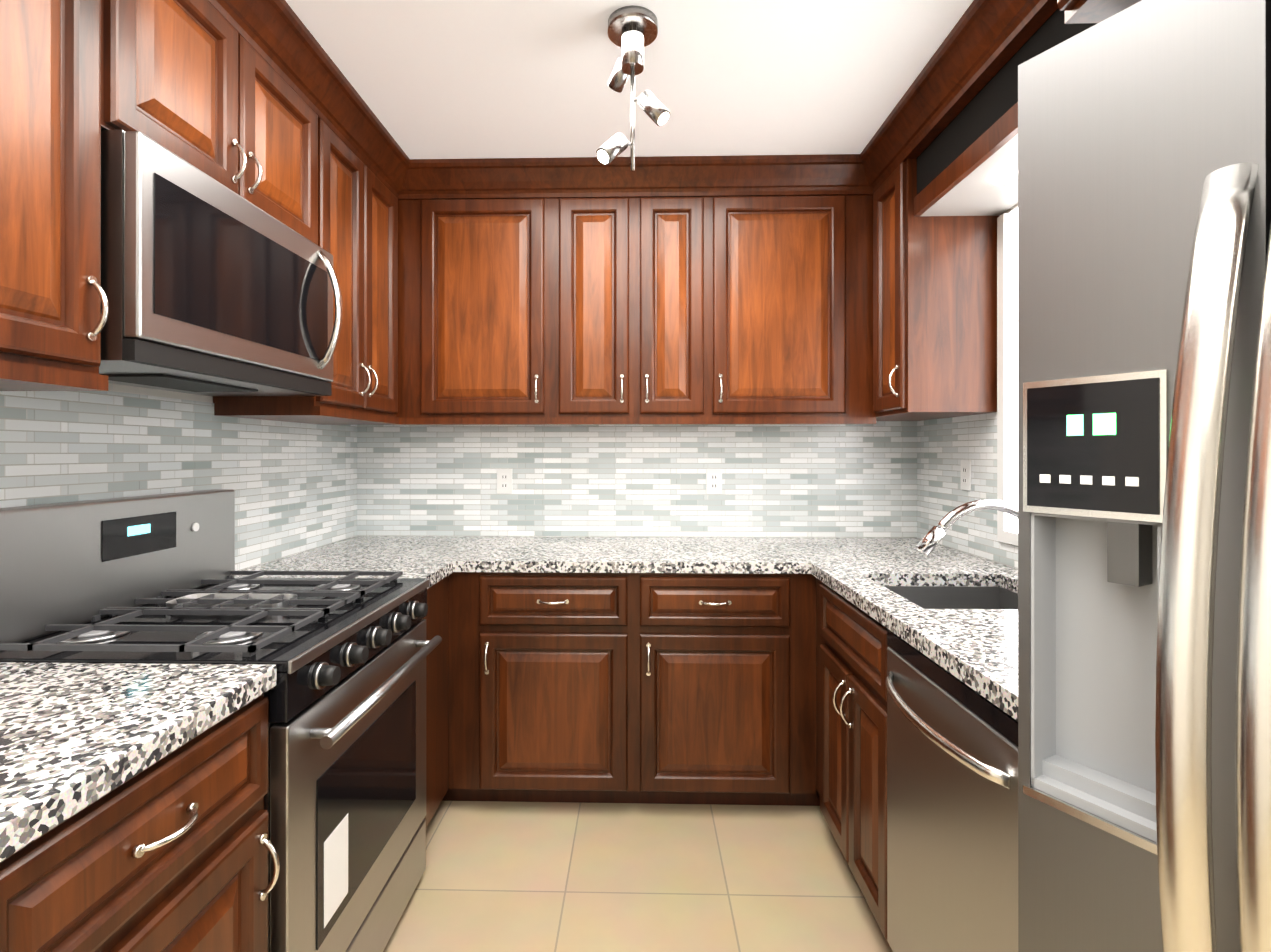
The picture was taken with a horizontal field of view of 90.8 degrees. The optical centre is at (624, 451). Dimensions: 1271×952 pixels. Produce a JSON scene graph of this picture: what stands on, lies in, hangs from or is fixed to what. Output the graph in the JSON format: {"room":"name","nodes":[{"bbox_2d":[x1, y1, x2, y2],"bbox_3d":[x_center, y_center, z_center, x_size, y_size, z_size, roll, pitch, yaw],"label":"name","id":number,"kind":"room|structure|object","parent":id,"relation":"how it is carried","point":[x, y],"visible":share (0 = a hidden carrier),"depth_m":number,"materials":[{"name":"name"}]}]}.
{"room":"kitchen","nodes":[
{"label":"kitchen","id":0,"kind":"room"},
{"bbox_2d":[108,383,212,402],"bbox_3d":[-1.339,0.069,0.442,0.060,2.460,5.070,0,0,1],"label":"wall","id":1,"kind":"structure","parent":0,"point":[149,391],"depth_m":1.72,"materials":[{"name":"white paint"}]},
{"bbox_2d":[0,0,123,383],"bbox_3d":[-1.126,-0.650,0.898,0.337,1.018,0.530,0,0,1],"label":"upper cabinet","id":2,"kind":"object","parent":1,"relation":"attached to","point":[62,61],"depth_m":1.06,"materials":[{"name":"brown wood"}]},
{"bbox_2d":[0,391,356,570],"bbox_3d":[-1.273,0.135,1.737,0.008,0.570,2.342,0,0,1],"label":"backsplash","id":3,"kind":"structure","parent":1,"relation":"attached to","point":[293,485],"depth_m":1.82,"materials":[{"name":"tile"}]},
{"bbox_2d":[124,0,251,202],"bbox_3d":[-1.115,-0.882,1.354,0.337,0.553,0.383,0,0,1],"label":"upper cabinet","id":4,"kind":"object","parent":1,"relation":"attached to","point":[188,63],"depth_m":1.39,"materials":[{"name":"brown wood"}]},
{"bbox_2d":[99,130,342,395],"bbox_3d":[-1.055,-0.382,1.544,0.449,0.436,0.745,0,0,1],"label":"microwave","id":5,"kind":"object","parent":4,"relation":"attached to","point":[210,286],"visible":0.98,"depth_m":1.36,"materials":[{"name":"silver metal"}]},
{"bbox_2d":[252,0,327,251],"bbox_3d":[-1.105,-0.882,1.737,0.337,0.553,0.382,0,0,1],"label":"upper cabinet","id":6,"kind":"object","parent":1,"relation":"attached to","point":[290,86],"depth_m":1.74,"materials":[{"name":"brown wood"}]},
{"bbox_2d":[213,76,371,415],"bbox_3d":[-1.096,-0.649,2.085,0.337,1.018,0.315,0,0,1],"label":"upper cabinet","id":7,"kind":"object","parent":1,"relation":"attached to","point":[349,135],"depth_m":2.10,"materials":[{"name":"brown wood"}]},
{"bbox_2d":[280,128,399,419],"bbox_3d":[-1.088,-0.649,2.410,0.337,1.018,0.335,0,0,1],"label":"upper cabinet","id":8,"kind":"object","parent":1,"relation":"attached to","point":[385,162],"depth_m":2.41,"materials":[{"name":"brown wood"}]},
{"bbox_2d":[285,0,973,158],"bbox_3d":[-0.017,-1.186,0.410,2.705,0.050,5.070,0,0,1],"label":"ceiling","id":9,"kind":"structure","parent":0,"point":[455,79],"depth_m":1.91,"materials":[{"name":"white paint"}]},
{"bbox_2d":[596,5,669,171],"bbox_3d":[0.025,-0.956,1.702,0.196,0.404,0.173,0,0,1],"label":"ceiling spotlight","id":10,"kind":"object","parent":9,"relation":"attached to","point":[632,31],"visible":1,"depth_m":1.67,"materials":[{"name":"silver metal"}]},
{"bbox_2d":[383,801,892,951],"bbox_3d":[-0.017,1.324,0.408,2.705,0.050,5.070,0,0,1],"label":"floor","id":11,"kind":"structure","parent":0,"point":[499,876],"depth_m":1.89,"materials":[{"name":"tile"}]},
{"bbox_2d":[0,694,279,951],"bbox_3d":[-0.971,0.865,0.893,0.647,0.868,0.530,0,0,1],"label":"base cabinet","id":12,"kind":"object","parent":11,"relation":"on","point":[173,858],"depth_m":0.89,"materials":[{"name":"brown wood"}]},
{"bbox_2d":[0,662,276,861],"bbox_3d":[-0.966,0.409,0.885,0.645,0.039,0.545,0,0,1],"label":"countertop","id":13,"kind":"structure","parent":12,"relation":"on","point":[74,738],"depth_m":0.91,"materials":[{"name":"stone"}]},
{"bbox_2d":[0,489,441,951],"bbox_3d":[-0.910,0.707,1.539,0.720,1.185,0.760,0,0,1],"label":"range","id":14,"kind":"object","parent":11,"relation":"on","point":[147,579],"visible":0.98,"depth_m":1.41,"materials":[{"name":"silver metal"}]},
{"bbox_2d":[423,573,451,827],"bbox_3d":[-0.951,0.866,2.095,0.627,0.868,0.345,0,0,1],"label":"base cabinet","id":15,"kind":"object","parent":11,"relation":"on","point":[438,618],"depth_m":2.16,"materials":[{"name":"brown wood"}]},
{"bbox_2d":[233,556,455,588],"bbox_3d":[-0.936,0.410,2.078,0.645,0.039,0.309,0,0,1],"label":"countertop","id":16,"kind":"structure","parent":15,"relation":"on","point":[435,568],"depth_m":2.15,"materials":[{"name":"stone"}]},
{"bbox_2d":[292,536,973,573],"bbox_3d":[0.036,0.410,2.546,2.565,0.039,0.655,0,0,1],"label":"countertop","id":17,"kind":"structure","parent":15,"relation":"on","point":[740,555],"depth_m":2.45,"materials":[{"name":"stone"}]},
{"bbox_2d":[480,572,635,802],"bbox_3d":[-0.235,0.866,2.558,0.553,0.868,0.656,0,0,1],"label":"base cabinet","id":18,"kind":"object","parent":11,"relation":"on","point":[558,650],"depth_m":2.24,"materials":[{"name":"brown wood"}]},
{"bbox_2d":[636,573,795,805],"bbox_3d":[0.317,0.866,2.545,0.553,0.868,0.656,0,0,1],"label":"base cabinet","id":19,"kind":"object","parent":11,"relation":"on","point":[688,688],"depth_m":2.22,"materials":[{"name":"brown wood"}]},
{"bbox_2d":[796,574,888,827],"bbox_3d":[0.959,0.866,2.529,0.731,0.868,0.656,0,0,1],"label":"base cabinet","id":20,"kind":"object","parent":11,"relation":"on","point":[841,651],"depth_m":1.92,"materials":[{"name":"brown wood"}]},
{"bbox_2d":[808,556,1017,720],"bbox_3d":[0.967,0.512,1.578,0.655,0.245,1.213,0,0,1],"label":"countertop","id":21,"kind":"structure","parent":20,"relation":"on","point":[960,612],"depth_m":1.66,"materials":[{"name":"stone"}]},
{"bbox_2d":[915,499,1017,555],"bbox_3d":[1.033,0.262,1.751,0.401,0.254,0.134,0,0,1],"label":"faucet","id":22,"kind":"object","parent":21,"relation":"on","point":[926,545],"visible":0.38,"depth_m":1.78,"materials":[{"name":"silver metal"}]},
{"bbox_2d":[885,630,1017,951],"bbox_3d":[0.915,0.867,1.246,0.684,0.866,0.542,0,0,1],"label":"dishwasher","id":23,"kind":"object","parent":11,"relation":"on","point":[952,813],"visible":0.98,"depth_m":1.22,"materials":[{"name":"silver metal"}]},
{"bbox_2d":[1018,0,1270,951],"bbox_3d":[0.755,0.407,0.576,0.494,1.785,0.620,0,0,-29],"label":"fridge","id":24,"kind":"object","parent":11,"relation":"on","point":[1144,475],"visible":1,"depth_m":0.67,"materials":[{"name":"silver metal"}]},
{"bbox_2d":[999,204,1017,215],"bbox_3d":[1.305,0.069,0.376,0.060,2.460,5.070,0,0,1],"label":"wall","id":25,"kind":"structure","parent":0,"point":[1012,208],"depth_m":2.13,"materials":[{"name":"white paint"}]},
{"bbox_2d":[868,116,1007,419],"bbox_3d":[1.152,-0.649,2.364,0.337,1.018,0.316,0,0,1],"label":"upper cabinet","id":26,"kind":"object","parent":25,"relation":"attached to","point":[938,185],"depth_m":2.21,"materials":[{"name":"brown wood"}]},
{"bbox_2d":[917,412,1017,568],"bbox_3d":[1.307,0.135,1.848,0.008,0.570,1.992,0,0,1],"label":"backsplash","id":27,"kind":"structure","parent":25,"relation":"attached to","point":[945,446],"depth_m":2.46,"materials":[{"name":"tile"}]},
{"bbox_2d":[961,460,970,490],"bbox_3d":[1.313,0.090,2.412,0.009,0.116,0.072,0,0,1],"label":"electrical outlet","id":28,"kind":"object","parent":27,"relation":"attached to","point":[965,474],"visible":1,"depth_m":2.40,"materials":[{"name":"white plastic"}]},
{"bbox_2d":[997,208,1017,545],"bbox_3d":[1.294,-0.253,1.597,0.021,1.125,1.170,0,0,1],"label":"window","id":29,"kind":"structure","parent":25,"relation":"in","point":[1007,363],"depth_m":2.14,"materials":[{"name":"white"}]},
{"bbox_2d":[1057,0,1140,23],"bbox_3d":[0.868,-0.855,0.306,0.805,0.608,0.986,0,0,1],"label":"upper cabinet","id":30,"kind":"object","parent":25,"relation":"attached to","point":[1087,11],"visible":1,"depth_m":0.78,"materials":[{"name":"brown wood"}]},
{"bbox_3d":[0.045,0.071,2.913,2.585,2.460,0.060,0,0,1],"label":"wall","id":31,"kind":"structure","parent":0,"visible":0},
{"bbox_2d":[424,160,555,423],"bbox_3d":[-0.560,-0.649,2.720,0.535,1.018,0.351,0,0,1],"label":"upper cabinet","id":32,"kind":"object","parent":31,"relation":"attached to","point":[490,225],"depth_m":2.55,"materials":[{"name":"brown wood"}]},
{"bbox_2d":[556,160,639,423],"bbox_3d":[-0.124,-0.649,2.709,0.337,1.018,0.351,0,0,1],"label":"upper cabinet","id":33,"kind":"object","parent":31,"relation":"attached to","point":[598,205],"depth_m":2.54,"materials":[{"name":"brown wood"}]},
{"bbox_2d":[357,421,916,537],"bbox_3d":[0.044,0.136,2.879,2.585,0.570,0.008,0,0,1],"label":"backsplash","id":34,"kind":"structure","parent":31,"relation":"attached to","point":[823,480],"depth_m":2.88,"materials":[{"name":"tile"}]},
{"bbox_2d":[497,469,511,493],"bbox_3d":[-0.552,0.136,2.885,0.072,0.116,0.009,0,0,1],"label":"electrical outlet","id":35,"kind":"object","parent":34,"relation":"attached to","point":[504,481],"visible":1,"depth_m":2.88,"materials":[{"name":"white plastic"}]},
{"bbox_2d":[706,469,721,493],"bbox_3d":[0.409,0.136,2.861,0.072,0.116,0.009,0,0,1],"label":"electrical outlet","id":36,"kind":"object","parent":34,"relation":"attached to","point":[713,481],"visible":1,"depth_m":2.86,"materials":[{"name":"white plastic"}]},
{"bbox_2d":[640,160,711,423],"bbox_3d":[0.194,-0.649,2.701,0.299,1.018,0.351,0,0,1],"label":"upper cabinet","id":37,"kind":"object","parent":31,"relation":"attached to","point":[676,195],"depth_m":2.53,"materials":[{"name":"brown wood"}]},
{"bbox_2d":[708,156,851,423],"bbox_3d":[0.618,-0.649,2.691,0.548,1.018,0.351,0,0,1],"label":"upper cabinet","id":38,"kind":"object","parent":31,"relation":"attached to","point":[828,288],"depth_m":2.52,"materials":[{"name":"brown wood"}]}
]}

